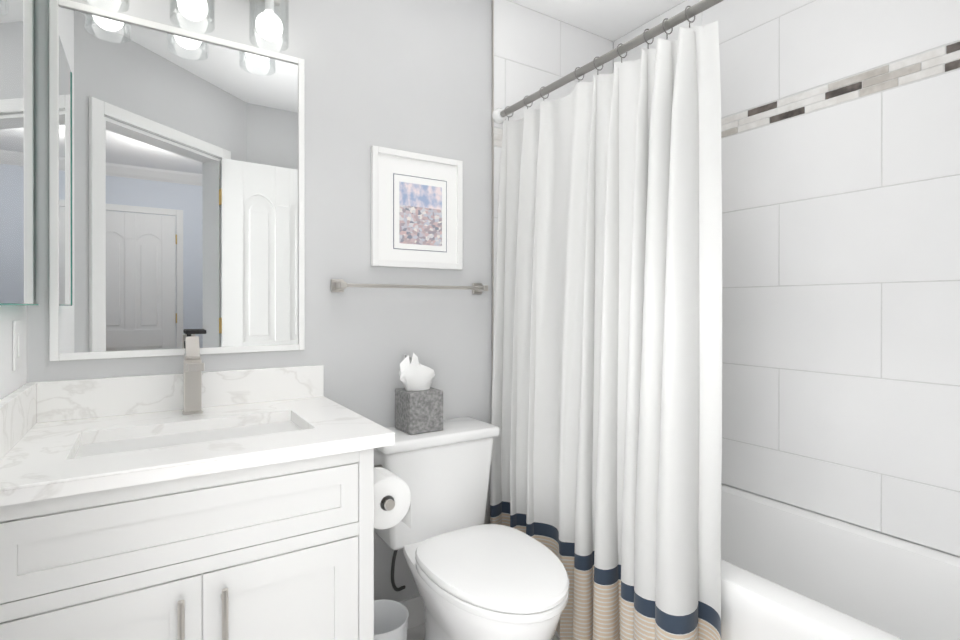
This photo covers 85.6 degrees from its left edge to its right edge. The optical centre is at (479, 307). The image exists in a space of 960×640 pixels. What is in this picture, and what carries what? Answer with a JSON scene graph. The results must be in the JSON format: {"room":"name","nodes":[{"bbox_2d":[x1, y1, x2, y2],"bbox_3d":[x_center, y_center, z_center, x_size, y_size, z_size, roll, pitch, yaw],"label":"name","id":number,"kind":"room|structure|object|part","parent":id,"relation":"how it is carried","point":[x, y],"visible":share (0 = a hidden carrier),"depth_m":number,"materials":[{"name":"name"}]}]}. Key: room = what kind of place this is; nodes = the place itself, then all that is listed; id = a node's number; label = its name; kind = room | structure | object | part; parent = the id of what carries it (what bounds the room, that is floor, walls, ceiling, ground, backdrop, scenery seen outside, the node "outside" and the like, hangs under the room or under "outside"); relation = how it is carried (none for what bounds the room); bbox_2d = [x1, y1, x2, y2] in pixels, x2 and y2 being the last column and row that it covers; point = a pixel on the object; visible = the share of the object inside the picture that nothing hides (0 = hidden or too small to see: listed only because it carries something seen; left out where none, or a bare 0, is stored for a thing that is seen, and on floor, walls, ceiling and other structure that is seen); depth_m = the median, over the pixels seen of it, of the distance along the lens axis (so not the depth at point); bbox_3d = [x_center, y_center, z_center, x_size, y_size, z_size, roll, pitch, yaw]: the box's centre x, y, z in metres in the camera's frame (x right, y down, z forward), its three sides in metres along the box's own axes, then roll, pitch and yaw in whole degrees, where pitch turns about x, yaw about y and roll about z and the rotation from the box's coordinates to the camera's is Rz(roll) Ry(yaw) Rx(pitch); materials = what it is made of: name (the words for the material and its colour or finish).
{"room":"bathroom","nodes":[
{"label":"bathroom","id":0,"kind":"room"},
{"bbox_2d":[0,305,26,399],"bbox_3d":[-0.896,-0.044,0.821,0.100,2.440,1.140,0,0,-33],"label":"wall","id":1,"kind":"structure","parent":0,"point":[11,380],"depth_m":1.16,"materials":[{"name":"paint"}]},
{"bbox_2d":[12,320,21,370],"bbox_3d":[-1.086,0.088,1.219,0.008,0.115,0.075,0,0,-33],"label":"switch plate","id":2,"kind":"object","parent":1,"relation":"attached to","point":[16,344],"visible":1,"depth_m":1.20,"materials":[{"name":"white plastic"}]},
{"bbox_2d":[0,0,38,305],"bbox_3d":[-0.954,-0.424,1.036,0.032,0.840,0.625,0,0,-33],"label":"medicine cabinet","id":3,"kind":"object","parent":1,"relation":"attached to","point":[19,152],"visible":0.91,"depth_m":1.10,"materials":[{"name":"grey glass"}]},
{"bbox_2d":[26,0,491,601],"bbox_3d":[-0.289,-0.046,1.947,2.337,2.440,0.100,0,0,-33],"label":"wall","id":4,"kind":"structure","parent":0,"point":[414,76],"depth_m":1.82,"materials":[{"name":"paint"}]},
{"bbox_2d":[49,0,304,360],"bbox_3d":[-0.846,-0.334,1.520,0.645,0.946,0.015,0,0,-33],"label":"mirror","id":5,"kind":"object","parent":4,"relation":"attached to","point":[176,182],"visible":0.88,"depth_m":1.49,"materials":[{"name":"white mirror"}]},
{"bbox_2d":[86,0,288,51],"bbox_3d":[-0.809,-0.928,1.457,0.510,0.283,0.159,0,0,-33],"label":"sconce","id":6,"kind":"object","parent":4,"relation":"attached to","point":[268,24],"visible":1,"depth_m":1.51,"materials":[{"name":"white glass"}]},
{"bbox_2d":[331,279,487,293],"bbox_3d":[-0.231,-0.074,1.881,0.604,0.044,0.072,0,0,-33],"label":"towel rail","id":7,"kind":"object","parent":4,"relation":"attached to","point":[339,285],"visible":1,"depth_m":1.81,"materials":[{"name":"silver metal"}]},
{"bbox_2d":[400,595,424,628],"bbox_3d":[-0.250,1.122,1.906,0.723,0.105,0.014,0,0,-33],"label":"baseboard","id":8,"kind":"structure","parent":4,"relation":"attached to","point":[415,608],"depth_m":1.91,"materials":[{"name":"white"}]},
{"bbox_2d":[371,145,462,269],"bbox_3d":[-0.226,-0.356,1.914,0.365,0.420,0.021,0,0,-33],"label":"picture frame","id":9,"kind":"object","parent":4,"relation":"attached to","point":[416,210],"visible":0.98,"depth_m":1.90,"materials":[{"name":"white wood"}]},
{"bbox_2d":[399,182,441,245],"bbox_3d":[-0.217,-0.343,1.917,0.174,0.222,0.001,0,0,-33],"label":"art","id":10,"kind":"object","parent":9,"relation":"attached to","point":[420,203],"depth_m":1.91},
{"bbox_2d":[492,0,493,371],"bbox_3d":[0.052,-0.292,2.099,0.004,1.944,0.012,0,0,-33],"label":"trim","id":11,"kind":"structure","parent":4,"relation":"attached to","point":[492,178],"depth_m":2.10,"materials":[{"name":"silver metal"}]},
{"bbox_2d":[494,0,612,305],"bbox_3d":[0.342,-0.293,2.287,0.687,1.946,0.010,0,0,-33],"label":"wall tile","id":12,"kind":"structure","parent":4,"relation":"attached to","point":[535,51],"depth_m":2.20,"materials":[{"name":"white tile"}]},
{"bbox_2d":[407,623,559,639],"bbox_3d":[0.217,1.201,1.160,2.337,0.050,1.975,0,0,-33],"label":"floor","id":13,"kind":"structure","parent":0,"point":[416,632],"depth_m":1.87,"materials":[{"name":"tile"}]},
{"bbox_2d":[0,336,394,639],"bbox_3d":[-0.679,0.629,1.275,0.750,1.093,0.609,0,0,-33],"label":"bathroom vanity","id":14,"kind":"object","parent":13,"relation":"on","point":[232,505],"visible":1,"depth_m":1.09,"materials":[{"name":"white wood"}]},
{"bbox_2d":[183,330,205,409],"bbox_3d":[-0.823,0.179,1.496,0.058,0.229,0.033,0,0,-33],"label":"faucet","id":15,"kind":"object","parent":14,"relation":"on","point":[189,332],"visible":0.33,"depth_m":1.48,"materials":[{"name":"silver"}]},
{"bbox_2d":[374,467,410,529],"bbox_3d":[-0.283,0.528,1.423,0.155,0.156,0.152,0,0,-33],"label":"paper roll","id":16,"kind":"object","parent":14,"relation":"attached to","point":[392,500],"visible":0.69,"depth_m":1.39,"materials":[{"name":"white paper"}]},
{"bbox_2d":[374,599,408,639],"bbox_3d":[-0.307,1.054,1.569,0.180,0.239,0.180,0,0,-33],"label":"trash can","id":17,"kind":"object","parent":13,"relation":"on","point":[390,619],"visible":0.56,"depth_m":1.65,"materials":[{"name":"white plastic"}]},
{"bbox_2d":[374,417,568,639],"bbox_3d":[-0.031,0.801,1.598,0.456,0.748,0.754,0,0,-33],"label":"toilet","id":18,"kind":"object","parent":13,"relation":"on","point":[474,576],"visible":0.88,"depth_m":1.57,"materials":[{"name":"white ceramic"}]},
{"bbox_2d":[391,550,404,590],"bbox_3d":[-0.285,0.906,1.839,0.075,0.237,0.083,0,0,-33],"label":"supply hose","id":19,"kind":"object","parent":18,"relation":"attached to","point":[395,588],"visible":0.81,"depth_m":1.81,"materials":[{"name":"grey rubber"}]},
{"bbox_2d":[395,353,442,434],"bbox_3d":[-0.220,0.290,1.808,0.144,0.270,0.128,0,0,-33],"label":"tissue box","id":20,"kind":"object","parent":18,"relation":"on","point":[418,404],"visible":1,"depth_m":1.77,"materials":[{"name":"stone"}]},
{"bbox_2d":[554,484,959,639],"bbox_3d":[0.837,0.930,1.568,0.648,0.490,1.754,0,0,-33],"label":"bathtub","id":21,"kind":"object","parent":13,"relation":"on","point":[789,572],"visible":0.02,"depth_m":1.50,"materials":[{"name":"white ceramic"}]},
{"bbox_2d":[509,0,684,41],"bbox_3d":[0.492,-1.292,-0.025,3.150,0.060,4.260,0,0,-33],"label":"ceiling","id":22,"kind":"structure","parent":0,"point":[613,20],"depth_m":2.23,"materials":[{"name":"white paint"}]},
{"bbox_2d":[613,42,959,556],"bbox_3d":[1.185,-0.045,1.720,0.100,2.440,1.875,0,0,-33],"label":"wall","id":23,"kind":"structure","parent":0,"point":[816,512],"depth_m":1.67,"materials":[{"name":"tile"}]},
{"bbox_2d":[614,0,959,555],"bbox_3d":[1.111,-0.292,1.734,0.010,1.946,1.748,0,0,-33],"label":"wall tile","id":24,"kind":"structure","parent":23,"relation":"attached to","point":[840,145],"depth_m":1.65,"materials":[{"name":"white tile"}]},
{"bbox_3d":[1.048,-0.043,0.586,1.357,2.440,0.115,0,0,-33],"label":"wall","id":25,"kind":"structure","parent":0,"visible":0},
{"bbox_2d":[490,0,723,639],"bbox_3d":[0.516,0.160,1.353,0.156,1.930,1.748,0,0,-33],"label":"shower curtain","id":26,"kind":"object","parent":25,"relation":"attached to","point":[606,460],"visible":0.92,"depth_m":1.53,"materials":[{"name":"white fabric"}]},
{"bbox_3d":[0.547,-0.775,1.371,0.060,0.060,1.748,0,0,-33],"label":"curtain rail rod","id":27,"kind":"part","parent":26,"relation":"part of","materials":[{"name":"silver metal"}]}
]}

